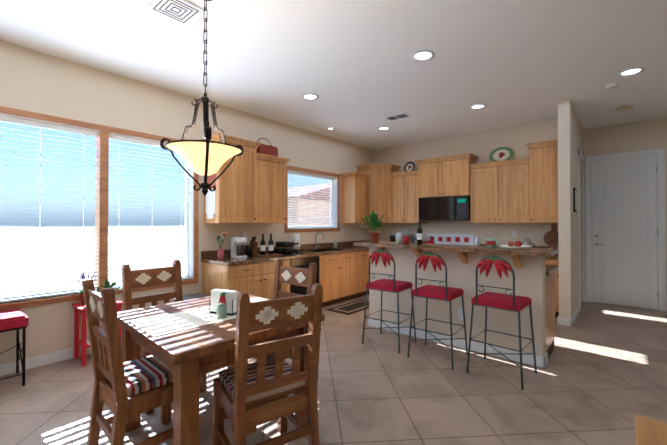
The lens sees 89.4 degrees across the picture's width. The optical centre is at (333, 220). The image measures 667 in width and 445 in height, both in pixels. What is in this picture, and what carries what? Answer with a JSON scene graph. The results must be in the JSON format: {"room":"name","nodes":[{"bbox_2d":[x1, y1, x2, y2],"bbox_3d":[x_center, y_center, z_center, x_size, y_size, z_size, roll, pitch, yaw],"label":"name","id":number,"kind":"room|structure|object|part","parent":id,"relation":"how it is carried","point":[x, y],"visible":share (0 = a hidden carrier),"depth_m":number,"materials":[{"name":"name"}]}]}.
{"room":"dining room and kitchen","nodes":[
{"label":"dining room and kitchen","id":0,"kind":"room"},
{"bbox_2d":[0,40,373,364],"bbox_3d":[-1.949,-0.101,4.332,0.150,3.000,10.900,0,-1,41],"label":"wall","id":1,"kind":"structure","parent":0,"point":[31,80],"depth_m":3.88,"materials":[{"name":"beige paint"}]},
{"bbox_2d":[0,346,90,375],"bbox_3d":[-3.537,1.333,2.342,0.014,0.100,5.530,0,-1,41],"label":"baseboard","id":2,"kind":"structure","parent":1,"relation":"attached to","point":[36,361],"depth_m":3.21,"materials":[{"name":"white"}]},
{"bbox_2d":[0,106,198,310],"bbox_3d":[-2.808,-0.104,3.303,0.185,1.826,3.036,0,-1,41],"label":"window","id":3,"kind":"structure","parent":1,"relation":"in","point":[101,200],"depth_m":3.61,"materials":[{"name":"brown wood"}]},
{"bbox_2d":[0,115,97,302],"bbox_3d":[-2.843,-0.098,3.267,0.060,1.692,0.932,0,-1,41],"label":"window blind","id":4,"kind":"object","parent":3,"relation":"attached to","point":[23,122],"visible":1,"depth_m":3.28,"materials":[{"name":"white plastic"}]},
{"bbox_2d":[108,134,191,287],"bbox_3d":[-2.175,-0.092,4.046,0.060,1.692,0.944,0,-1,41],"label":"window blind","id":5,"kind":"object","parent":3,"relation":"attached to","point":[132,140],"visible":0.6,"depth_m":3.98,"materials":[{"name":"white plastic"}]},
{"bbox_2d":[201,133,289,222],"bbox_3d":[-1.190,-0.515,4.777,0.424,1.115,1.230,0,-1,41],"label":"upper cabinet","id":6,"kind":"object","parent":1,"relation":"attached to","point":[250,184],"visible":0.88,"depth_m":4.58,"materials":[{"name":"brown wood"}]},
{"bbox_2d":[206,173,215,218],"bbox_3d":[-1.591,-0.360,4.360,0.240,0.680,0.006,0,-1,41],"label":"calendar","id":7,"kind":"object","parent":6,"relation":"attached to","point":[210,203],"visible":0.62,"depth_m":4.34,"materials":[{"name":"white paper"}]},
{"bbox_2d":[256,138,277,156],"bbox_3d":[-1.033,-1.079,5.029,0.220,0.297,0.340,0,-1,41],"label":"basket","id":8,"kind":"object","parent":6,"relation":"on","point":[271,150],"visible":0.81,"depth_m":4.95,"materials":[{"name":"red wicker"}]},
{"bbox_2d":[201,240,369,259],"bbox_3d":[-0.413,0.473,5.985,0.021,0.100,4.076,0,-1,41],"label":"backsplash","id":9,"kind":"structure","parent":1,"relation":"attached to","point":[349,244],"depth_m":5.84,"materials":[{"name":"brown stone"}]},
{"bbox_2d":[284,165,339,232],"bbox_3d":[-0.393,-0.346,6.122,0.185,1.116,1.416,0,-1,41],"label":"window","id":10,"kind":"structure","parent":1,"relation":"in","point":[336,202],"depth_m":6.29,"materials":[{"name":"brown wood"}]},
{"bbox_2d":[288,170,335,228],"bbox_3d":[-0.395,-0.340,6.123,0.060,0.982,1.276,0,-1,41],"label":"blinds","id":11,"kind":"object","parent":10,"relation":"attached to","point":[330,199],"visible":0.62,"depth_m":6.10,"materials":[{"name":"white plastic"}]},
{"bbox_2d":[340,172,369,222],"bbox_3d":[0.422,-0.429,6.687,0.384,0.975,0.470,0,-1,41],"label":"upper cabinet","id":12,"kind":"object","parent":1,"relation":"attached to","point":[353,197],"visible":0.98,"depth_m":6.56,"materials":[{"name":"brown wood"}]},
{"bbox_2d":[0,294,666,444],"bbox_3d":[1.068,1.403,1.732,8.100,0.050,10.900,0,-1,41],"label":"floor","id":13,"kind":"structure","parent":0,"point":[600,378],"depth_m":2.70,"materials":[{"name":"tile"}]},
{"bbox_2d":[0,309,28,385],"bbox_3d":[-3.082,1.092,2.533,0.400,0.585,1.130,0,-1,41],"label":"stool","id":14,"kind":"object","parent":13,"relation":"on","point":[14,319],"visible":1,"depth_m":2.82,"materials":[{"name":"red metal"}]},
{"bbox_2d":[72,299,122,366],"bbox_3d":[-2.387,1.117,3.420,0.320,0.550,0.370,0,-1,41],"label":"side table","id":15,"kind":"object","parent":13,"relation":"on","point":[79,308],"visible":0.54,"depth_m":3.36,"materials":[{"name":"red paint"}]},
{"bbox_2d":[77,272,96,304],"bbox_3d":[-2.470,0.677,3.382,0.162,0.328,0.157,0,-1,41],"label":"plant","id":16,"kind":"object","parent":15,"relation":"on","point":[83,276],"visible":0.44,"depth_m":3.34,"materials":[{"name":"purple plant"}]},
{"bbox_2d":[95,279,121,292],"bbox_3d":[-2.296,0.720,3.488,0.230,0.244,0.241,0,-1,41],"label":"herb plant","id":17,"kind":"object","parent":15,"relation":"on","point":[107,284],"visible":0.56,"depth_m":3.45,"materials":[{"name":"green plant"}]},
{"bbox_2d":[82,279,199,444],"bbox_3d":[-1.148,0.866,2.018,0.464,1.030,0.507,0,-1,43],"label":"dining chair","id":18,"kind":"object","parent":13,"relation":"on","point":[129,392],"visible":0.88,"depth_m":1.88,"materials":[{"name":"brown wood"}]},
{"bbox_2d":[121,260,206,414],"bbox_3d":[-1.369,0.871,2.732,0.507,1.030,0.464,0,-1,40],"label":"dining chair","id":19,"kind":"object","parent":13,"relation":"on","point":[134,279],"visible":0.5,"depth_m":2.81,"materials":[{"name":"brown wood"}]},
{"bbox_2d":[182,293,209,300],"bbox_3d":[-1.718,1.173,4.176,0.340,0.450,0.330,0,-1,41],"label":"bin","id":20,"kind":"object","parent":13,"relation":"on","point":[193,296],"visible":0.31,"depth_m":4.19,"materials":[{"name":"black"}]},
{"bbox_2d":[117,292,324,444],"bbox_3d":[-0.771,1.000,2.232,1.057,0.765,0.960,0,-1,44],"label":"dining table","id":21,"kind":"object","parent":13,"relation":"on","point":[188,357],"visible":0.56,"depth_m":1.76,"materials":[{"name":"brown wood"}]},
{"bbox_2d":[130,297,267,336],"bbox_3d":[-0.771,0.615,2.236,0.400,0.002,0.920,0,-1,44],"label":"table runner","id":22,"kind":"object","parent":21,"relation":"on","point":[155,326],"visible":0.64,"depth_m":2.04,"materials":[{"name":"beige fabric"}]},
{"bbox_2d":[209,289,236,318],"bbox_3d":[-0.727,0.537,2.203,0.206,0.151,0.156,0,-1,41],"label":"napkin holder","id":23,"kind":"object","parent":22,"relation":"on","point":[223,303],"visible":0.96,"depth_m":2.18,"materials":[{"name":"white metal"}]},
{"bbox_2d":[202,260,292,299],"bbox_3d":[-1.171,0.977,4.633,0.626,0.850,1.004,0,-1,41],"label":"base cabinet","id":24,"kind":"object","parent":13,"relation":"on","point":[257,278],"depth_m":4.33,"materials":[{"name":"brown wood"}]},
{"bbox_2d":[201,246,368,267],"bbox_3d":[-0.180,0.542,5.784,0.636,0.040,4.076,0,-1,41],"label":"countertop","id":25,"kind":"structure","parent":24,"relation":"on","point":[227,260],"depth_m":4.62,"materials":[{"name":"brown stone"}]},
{"bbox_2d":[217,231,226,258],"bbox_3d":[-1.478,0.330,4.458,0.173,0.360,0.098,0,-1,41],"label":"vase","id":26,"kind":"object","parent":25,"relation":"on","point":[220,253],"visible":1,"depth_m":4.44,"materials":[{"name":"red"}]},
{"bbox_2d":[231,237,246,257],"bbox_3d":[-1.292,0.371,4.607,0.180,0.280,0.140,0,-1,41],"label":"coffee maker","id":27,"kind":"object","parent":25,"relation":"on","point":[237,249],"visible":1,"depth_m":4.56,"materials":[{"name":"white plastic"}]},
{"bbox_2d":[245,245,252,256],"bbox_3d":[-1.207,0.433,4.798,0.110,0.160,0.110,0,-1,41],"label":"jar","id":28,"kind":"object","parent":25,"relation":"on","point":[248,250],"visible":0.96,"depth_m":4.75,"materials":[{"name":"black glass"}]},
{"bbox_2d":[249,236,257,254],"bbox_3d":[-1.181,0.376,4.933,0.145,0.275,0.080,0,-1,41],"label":"knife block","id":29,"kind":"object","parent":25,"relation":"on","point":[253,242],"visible":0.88,"depth_m":4.90,"materials":[{"name":"brown wood"}]},
{"bbox_2d":[254,234,281,256],"bbox_3d":[-0.944,0.354,4.875,0.220,0.318,0.320,0,-1,41],"label":"wine bottles","id":30,"kind":"object","parent":25,"relation":"on","point":[270,248],"visible":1,"depth_m":4.83,"materials":[{"name":"black glass"}]},
{"bbox_2d":[274,241,302,254],"bbox_3d":[-0.707,0.420,5.197,0.340,0.192,0.363,0,-1,41],"label":"wine rack","id":31,"kind":"object","parent":25,"relation":"on","point":[282,251],"visible":0.96,"depth_m":5.09,"materials":[{"name":"black metal"}]},
{"bbox_2d":[293,232,300,251],"bbox_3d":[-0.611,0.359,5.525,0.150,0.320,0.150,0,-1,41],"label":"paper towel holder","id":32,"kind":"object","parent":25,"relation":"on","point":[296,237],"visible":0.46,"depth_m":5.47,"materials":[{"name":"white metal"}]},
{"bbox_2d":[317,232,324,247],"bbox_3d":[-0.218,0.362,6.005,0.213,0.322,0.122,0,-1,41],"label":"faucet","id":33,"kind":"object","parent":25,"relation":"on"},
{"bbox_2d":[309,248,344,251],"bbox_3d":[-0.119,0.633,5.865,0.429,0.218,0.768,0,-1,41],"label":"sink","id":34,"kind":"object","parent":25,"relation":"in","point":[310,249],"depth_m":6.06,"materials":[{"name":"metal"}]},
{"bbox_2d":[389,234,414,242],"bbox_3d":[1.366,0.403,6.727,0.420,0.250,0.336,0,-1,41],"label":"toaster","id":35,"kind":"object","parent":25,"relation":"on","point":[411,238],"visible":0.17,"depth_m":6.65,"materials":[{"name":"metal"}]},
{"bbox_2d":[213,283,322,444],"bbox_3d":[-0.386,0.865,1.919,0.464,1.030,0.507,0,-1,-33],"label":"dining chair","id":36,"kind":"object","parent":13,"relation":"on","point":[248,398],"visible":1,"depth_m":1.78,"materials":[{"name":"brown wood"}]},
{"bbox_2d":[233,259,316,366],"bbox_3d":[-0.473,0.872,2.752,0.464,1.030,0.507,0,-1,39],"label":"dining chair","id":37,"kind":"object","parent":13,"relation":"on","point":[303,277],"visible":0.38,"depth_m":2.90,"materials":[{"name":"brown wood"}]},
{"bbox_2d":[293,256,324,306],"bbox_3d":[-0.648,0.982,5.242,0.626,0.850,0.740,0,-1,41],"label":"dishwasher","id":38,"kind":"object","parent":13,"relation":"on","point":[304,262],"depth_m":5.13,"materials":[{"name":"black metal"}]},
{"bbox_2d":[325,252,356,305],"bbox_3d":[-0.111,0.987,5.869,0.626,0.850,1.049,0,-1,41],"label":"base cabinet","id":39,"kind":"object","parent":13,"relation":"on","point":[342,274],"depth_m":5.68,"materials":[{"name":"brown wood"}]},
{"bbox_2d":[326,300,368,314],"bbox_3d":[0.349,1.402,5.471,0.440,0.012,0.900,0,-1,41],"label":"area rug","id":40,"kind":"object","parent":13,"relation":"on","point":[352,307],"visible":0.79,"depth_m":5.39,"materials":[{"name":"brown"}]},
{"bbox_2d":[357,248,368,296],"bbox_3d":[0.466,0.993,6.508,0.669,0.850,0.933,0,-1,41],"label":"base cabinet","id":41,"kind":"object","parent":13,"relation":"on","point":[362,257],"depth_m":6.17,"materials":[{"name":"brown wood"}]},
{"bbox_2d":[362,249,416,353],"bbox_3d":[0.636,0.856,3.844,0.473,1.079,0.458,0,-1,37],"label":"bar stool","id":42,"kind":"object","parent":13,"relation":"on","point":[392,285],"visible":1,"depth_m":3.72,"materials":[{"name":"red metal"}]},
{"bbox_2d":[407,252,467,369],"bbox_3d":[1.069,0.853,3.458,0.473,1.079,0.458,0,-1,39],"label":"bar stool","id":43,"kind":"object","parent":13,"relation":"on","point":[443,293],"visible":1,"depth_m":3.35,"materials":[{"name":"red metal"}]},
{"bbox_2d":[427,233,474,244],"bbox_3d":[1.995,0.834,6.136,0.890,1.160,0.707,0,-1,41],"label":"range","id":44,"kind":"object","parent":13,"relation":"on","point":[456,239],"visible":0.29,"depth_m":6.32,"materials":[{"name":"white"}]},
{"bbox_2d":[423,237,434,243],"bbox_3d":[1.770,0.409,6.246,0.230,0.206,0.187,0,-1,41],"label":"kettle","id":45,"kind":"object","parent":44,"relation":"on","point":[431,242],"visible":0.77,"depth_m":6.19,"materials":[{"name":"red"}]},
{"bbox_2d":[353,241,558,367],"bbox_3d":[1.414,0.842,4.021,2.150,1.110,1.059,0,-1,41],"label":"bar","id":46,"kind":"object","parent":13,"relation":"on","point":[534,276],"visible":0.88,"depth_m":3.62,"materials":[{"name":"beige paint"}]},
{"bbox_2d":[360,211,389,242],"bbox_3d":[0.505,0.083,4.418,0.419,0.413,0.339,0,-1,41],"label":"potted plant","id":47,"kind":"object","parent":46,"relation":"on","point":[374,233],"visible":1,"depth_m":4.36,"materials":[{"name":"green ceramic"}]},
{"bbox_2d":[486,238,498,247],"bbox_3d":[1.624,0.234,3.439,0.125,0.095,0.091,0,-1,41],"label":"mug","id":48,"kind":"object","parent":46,"relation":"on","point":[490,242],"visible":1,"depth_m":3.42,"materials":[{"name":"green"}]},
{"bbox_2d":[499,241,531,248],"bbox_3d":[1.821,0.244,3.388,0.300,0.075,0.300,0,-1,41],"label":"tray","id":49,"kind":"object","parent":46,"relation":"on","point":[515,245],"visible":1,"depth_m":3.34,"materials":[{"name":"beige ceramic"}]},
{"bbox_2d":[466,256,536,389],"bbox_3d":[1.531,0.850,3.075,0.473,1.079,0.458,0,-1,44],"label":"bar stool","id":50,"kind":"object","parent":13,"relation":"on","point":[513,302],"visible":1,"depth_m":2.98,"materials":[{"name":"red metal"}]},
{"bbox_2d":[546,260,558,317],"bbox_3d":[3.170,0.982,5.187,0.626,0.850,0.619,0,-1,41],"label":"base cabinet","id":51,"kind":"object","parent":13,"relation":"on","point":[548,262],"depth_m":4.79,"materials":[{"name":"brown wood"}]},
{"bbox_2d":[546,255,557,259],"bbox_3d":[2.884,0.539,5.426,1.366,0.040,0.635,0,-1,41],"label":"countertop","id":52,"kind":"structure","parent":51,"relation":"on","point":[555,257],"depth_m":4.82,"materials":[{"name":"brown stone"}]},
{"bbox_2d":[474,236,478,245],"bbox_3d":[2.489,0.401,5.855,0.080,0.240,0.078,0,-1,41],"label":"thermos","id":53,"kind":"object","parent":52,"relation":"on","point":[476,240],"visible":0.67,"depth_m":5.82,"materials":[{"name":"white"}]},
{"bbox_2d":[520,238,534,247],"bbox_3d":[3.048,0.399,5.309,0.211,0.235,0.130,0,-1,41],"label":"pot","id":54,"kind":"object","parent":52,"relation":"on","point":[527,241],"visible":0.54,"depth_m":5.27,"materials":[{"name":"silver metal"}]},
{"bbox_2d":[543,224,557,246],"bbox_3d":[3.439,0.240,5.275,0.260,0.357,0.096,0,-1,41],"label":"cutting board","id":55,"kind":"object","parent":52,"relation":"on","point":[550,238],"depth_m":5.28,"materials":[{"name":"brown wood"}]},
{"bbox_2d":[635,415,666,444],"bbox_3d":[1.027,0.992,0.381,1.000,0.750,0.990,0,-1,41],"label":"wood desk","id":56,"kind":"object","parent":13,"relation":"on","point":[648,431],"visible":1,"depth_m":0.99,"materials":[{"name":"brown wood"}]},
{"bbox_2d":[0,0,666,149],"bbox_3d":[1.068,-1.672,1.757,8.100,0.100,10.900,0,-1,41],"label":"ceiling","id":57,"kind":"structure","parent":0,"point":[356,69],"depth_m":3.29,"materials":[{"name":"white paint"}]},
{"bbox_2d":[147,0,203,25],"bbox_3d":[-1.200,-1.607,2.568,0.300,0.015,0.300,0,-1,41],"label":"ceiling vent","id":58,"kind":"object","parent":57,"relation":"in","point":[185,12],"visible":1,"depth_m":2.57,"materials":[{"name":"white metal"}]},
{"bbox_2d":[160,0,243,195],"bbox_3d":[-0.878,-0.891,2.410,0.584,1.449,0.592,0,-1,41],"label":"pendant chandelier","id":59,"kind":"object","parent":57,"relation":"hanging from","point":[206,157],"visible":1,"depth_m":2.32,"materials":[{"name":"black metal"}]},
{"bbox_2d":[302,94,318,100],"bbox_3d":[-0.302,-1.594,4.367,0.226,0.011,0.226,0,-1,41],"label":"recessed light","id":60,"kind":"object","parent":57,"relation":"in","point":[310,97],"visible":0.94,"depth_m":4.37,"materials":[{"name":"white"}]},
{"bbox_2d":[377,127,389,130],"bbox_3d":[0.869,-1.582,5.826,0.226,0.011,0.226,0,-1,41],"label":"recessed light","id":61,"kind":"object","parent":57,"relation":"in","point":[383,128],"visible":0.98,"depth_m":5.83,"materials":[{"name":"white"}]},
{"bbox_2d":[384,112,410,120],"bbox_3d":[0.983,-1.584,5.175,0.360,0.017,0.200,0,-1,41],"label":"ceiling vent","id":62,"kind":"object","parent":57,"relation":"in","point":[397,116],"visible":0.98,"depth_m":5.14,"materials":[{"name":"white metal"}]},
{"bbox_2d":[411,50,434,61],"bbox_3d":[0.872,-1.603,3.295,0.226,0.011,0.226,0,-1,41],"label":"recessed light","id":63,"kind":"object","parent":57,"relation":"in","point":[423,56],"visible":0.98,"depth_m":3.29,"materials":[{"name":"white"}]},
{"bbox_2d":[469,104,485,109],"bbox_3d":[2.024,-1.591,4.730,0.226,0.011,0.226,0,-1,41],"label":"recessed light","id":64,"kind":"object","parent":57,"relation":"in","point":[477,106],"visible":0.96,"depth_m":4.73,"materials":[{"name":"white glass"}]},
{"bbox_2d":[606,83,618,88],"bbox_3d":[3.301,-1.585,3.991,0.120,0.034,0.120,0,-1,41],"label":"smoke detector","id":65,"kind":"object","parent":57,"relation":"attached to","point":[612,85],"visible":1,"depth_m":3.96,"materials":[{"name":"white plastic"}]},
{"bbox_2d":[615,106,633,110],"bbox_3d":[4.133,-1.588,4.793,0.200,0.014,0.200,0,-1,41],"label":"ceiling speaker","id":66,"kind":"object","parent":57,"relation":"attached to","point":[622,108],"visible":0.98,"depth_m":4.78,"materials":[{"name":"beige"}]},
{"bbox_2d":[617,67,644,76],"bbox_3d":[3.214,-1.600,3.644,0.226,0.011,0.226,0,-1,41],"label":"recessed light","id":67,"kind":"object","parent":57,"relation":"in","point":[631,71],"visible":0.96,"depth_m":3.64,"materials":[{"name":"white glass"}]},
{"bbox_2d":[374,119,557,246],"bbox_3d":[2.292,-0.084,6.425,3.565,3.000,0.100,0,-1,41],"label":"wall","id":68,"kind":"structure","parent":0,"point":[483,145],"depth_m":6.08,"materials":[{"name":"beige paint"}]},
{"bbox_2d":[357,164,403,222],"bbox_3d":[0.963,-0.513,7.085,0.688,1.149,0.630,0,-1,41],"label":"upper cabinet","id":69,"kind":"object","parent":68,"relation":"attached to","point":[379,181],"depth_m":6.87,"materials":[{"name":"brown wood"}]},
{"bbox_2d":[392,171,426,222],"bbox_3d":[1.514,-0.426,6.803,0.646,0.970,0.339,0,-1,41],"label":"upper cabinet","id":70,"kind":"object","parent":68,"relation":"attached to","point":[405,205],"depth_m":6.66,"materials":[{"name":"brown wood"}]},
{"bbox_2d":[404,162,414,170],"bbox_3d":[1.549,-1.079,6.891,0.250,0.246,0.090,0,-1,41],"label":"plate","id":71,"kind":"object","parent":70,"relation":"on","point":[409,166],"visible":0.88,"depth_m":6.90,"materials":[{"name":"black"}]},
{"bbox_2d":[416,155,475,198],"bbox_3d":[2.101,-0.760,6.263,0.950,0.669,0.399,0,-1,41],"label":"upper cabinet","id":72,"kind":"object","parent":68,"relation":"attached to","point":[434,177],"depth_m":6.07,"materials":[{"name":"brown wood"}]},
{"bbox_2d":[419,195,470,220],"bbox_3d":[2.090,-0.206,6.247,0.930,0.433,0.430,0,-1,41],"label":"microwave","id":73,"kind":"object","parent":72,"relation":"attached to","point":[452,208],"visible":0.92,"depth_m":6.06,"materials":[{"name":"black metal"}]},
{"bbox_2d":[422,242,544,247],"bbox_3d":[2.481,0.475,6.177,2.956,0.100,0.020,0,-1,41],"label":"backsplash","id":74,"kind":"structure","parent":68,"relation":"attached to","point":[422,242],"depth_m":5.51,"materials":[{"name":"brown stone"}]},
{"bbox_2d":[469,159,523,222],"bbox_3d":[2.822,-0.435,5.681,0.900,0.970,0.339,0,-1,41],"label":"upper cabinet","id":75,"kind":"object","parent":68,"relation":"attached to","point":[523,190],"depth_m":5.56,"materials":[{"name":"brown wood"}]},
{"bbox_2d":[489,147,513,161],"bbox_3d":[2.866,-1.112,5.769,0.390,0.294,0.103,0,-1,41],"label":"plate","id":76,"kind":"object","parent":75,"relation":"on","point":[501,153],"visible":0.88,"depth_m":5.77,"materials":[{"name":"green ceramic"}]},
{"bbox_2d":[512,230,516,236],"bbox_3d":[3.056,0.230,5.696,0.070,0.120,0.007,0,-1,41],"label":"electrical outlet plate","id":77,"kind":"object","parent":68,"relation":"attached to","point":[514,233],"depth_m":5.69,"materials":[{"name":"white plastic"}]},
{"bbox_2d":[524,143,557,222],"bbox_3d":[3.300,-0.548,5.259,0.506,1.189,0.359,0,-1,41],"label":"upper cabinet","id":78,"kind":"object","parent":68,"relation":"attached to","point":[541,167],"depth_m":5.14,"materials":[{"name":"brown wood"}]},
{"bbox_2d":[558,99,582,318],"bbox_3d":[3.697,-0.093,5.221,0.135,3.000,1.900,0,-1,41],"label":"wall","id":79,"kind":"structure","parent":0,"point":[570,137],"depth_m":4.53,"materials":[{"name":"beige paint"}]},
{"bbox_2d":[557,316,561,324],"bbox_3d":[3.099,1.352,4.626,0.014,0.100,0.264,0,-1,41],"label":"baseboard","id":80,"kind":"structure","parent":79,"relation":"attached to","point":[559,319],"depth_m":4.51,"materials":[{"name":"white"}]},
{"bbox_2d":[573,187,576,211],"bbox_3d":[3.447,-0.287,4.810,0.021,0.340,0.250,0,-1,41],"label":"picture frame","id":81,"kind":"object","parent":79,"relation":"attached to","point":[574,199],"visible":1,"depth_m":4.72,"materials":[{"name":"black metal"}]},
{"bbox_2d":[570,305,579,326],"bbox_3d":[3.472,1.353,4.832,0.014,0.100,1.064,0,-1,41],"label":"baseboard","id":82,"kind":"structure","parent":79,"relation":"attached to","point":[572,320],"depth_m":4.68,"materials":[{"name":"white"}]},
{"bbox_2d":[583,117,666,310],"bbox_3d":[4.567,-0.088,5.824,8.100,3.000,0.150,0,-1,41],"label":"wall","id":83,"kind":"structure","parent":0,"point":[637,136],"depth_m":5.51,"materials":[{"name":"beige paint"}]},
{"bbox_2d":[578,148,665,310],"bbox_3d":[4.472,0.144,5.232,1.025,2.525,0.870,0,-1,41],"label":"door","id":84,"kind":"structure","parent":83,"relation":"attached to","point":[625,255],"depth_m":5.50,"materials":[{"name":"white wood"}]},
{"bbox_3d":[4.084,0.159,5.551,0.020,2.500,0.850,0,-1,41],"label":"pantry door trim","id":85,"kind":"part","parent":84,"relation":"part of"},
{"label":"outside","id":86,"kind":"structure","parent":0,"visible":0},
{"bbox_2d":[0,225,309,295],"bbox_3d":[-24.500,1.085,20.893,55.640,1.600,120.000,0,-1,41],"label":"ground","id":87,"kind":"structure","parent":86,"point":[71,242],"depth_m":8.87,"materials":[{"name":"beige"}]},
{"bbox_2d":[288,184,329,224],"bbox_3d":[-1.709,-0.421,26.392,8.100,4.600,10.800,0,-1,41],"label":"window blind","id":88,"kind":"object","parent":87,"relation":"on","point":[320,187],"visible":0.08,"depth_m":21.16,"materials":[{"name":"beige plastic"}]}
]}

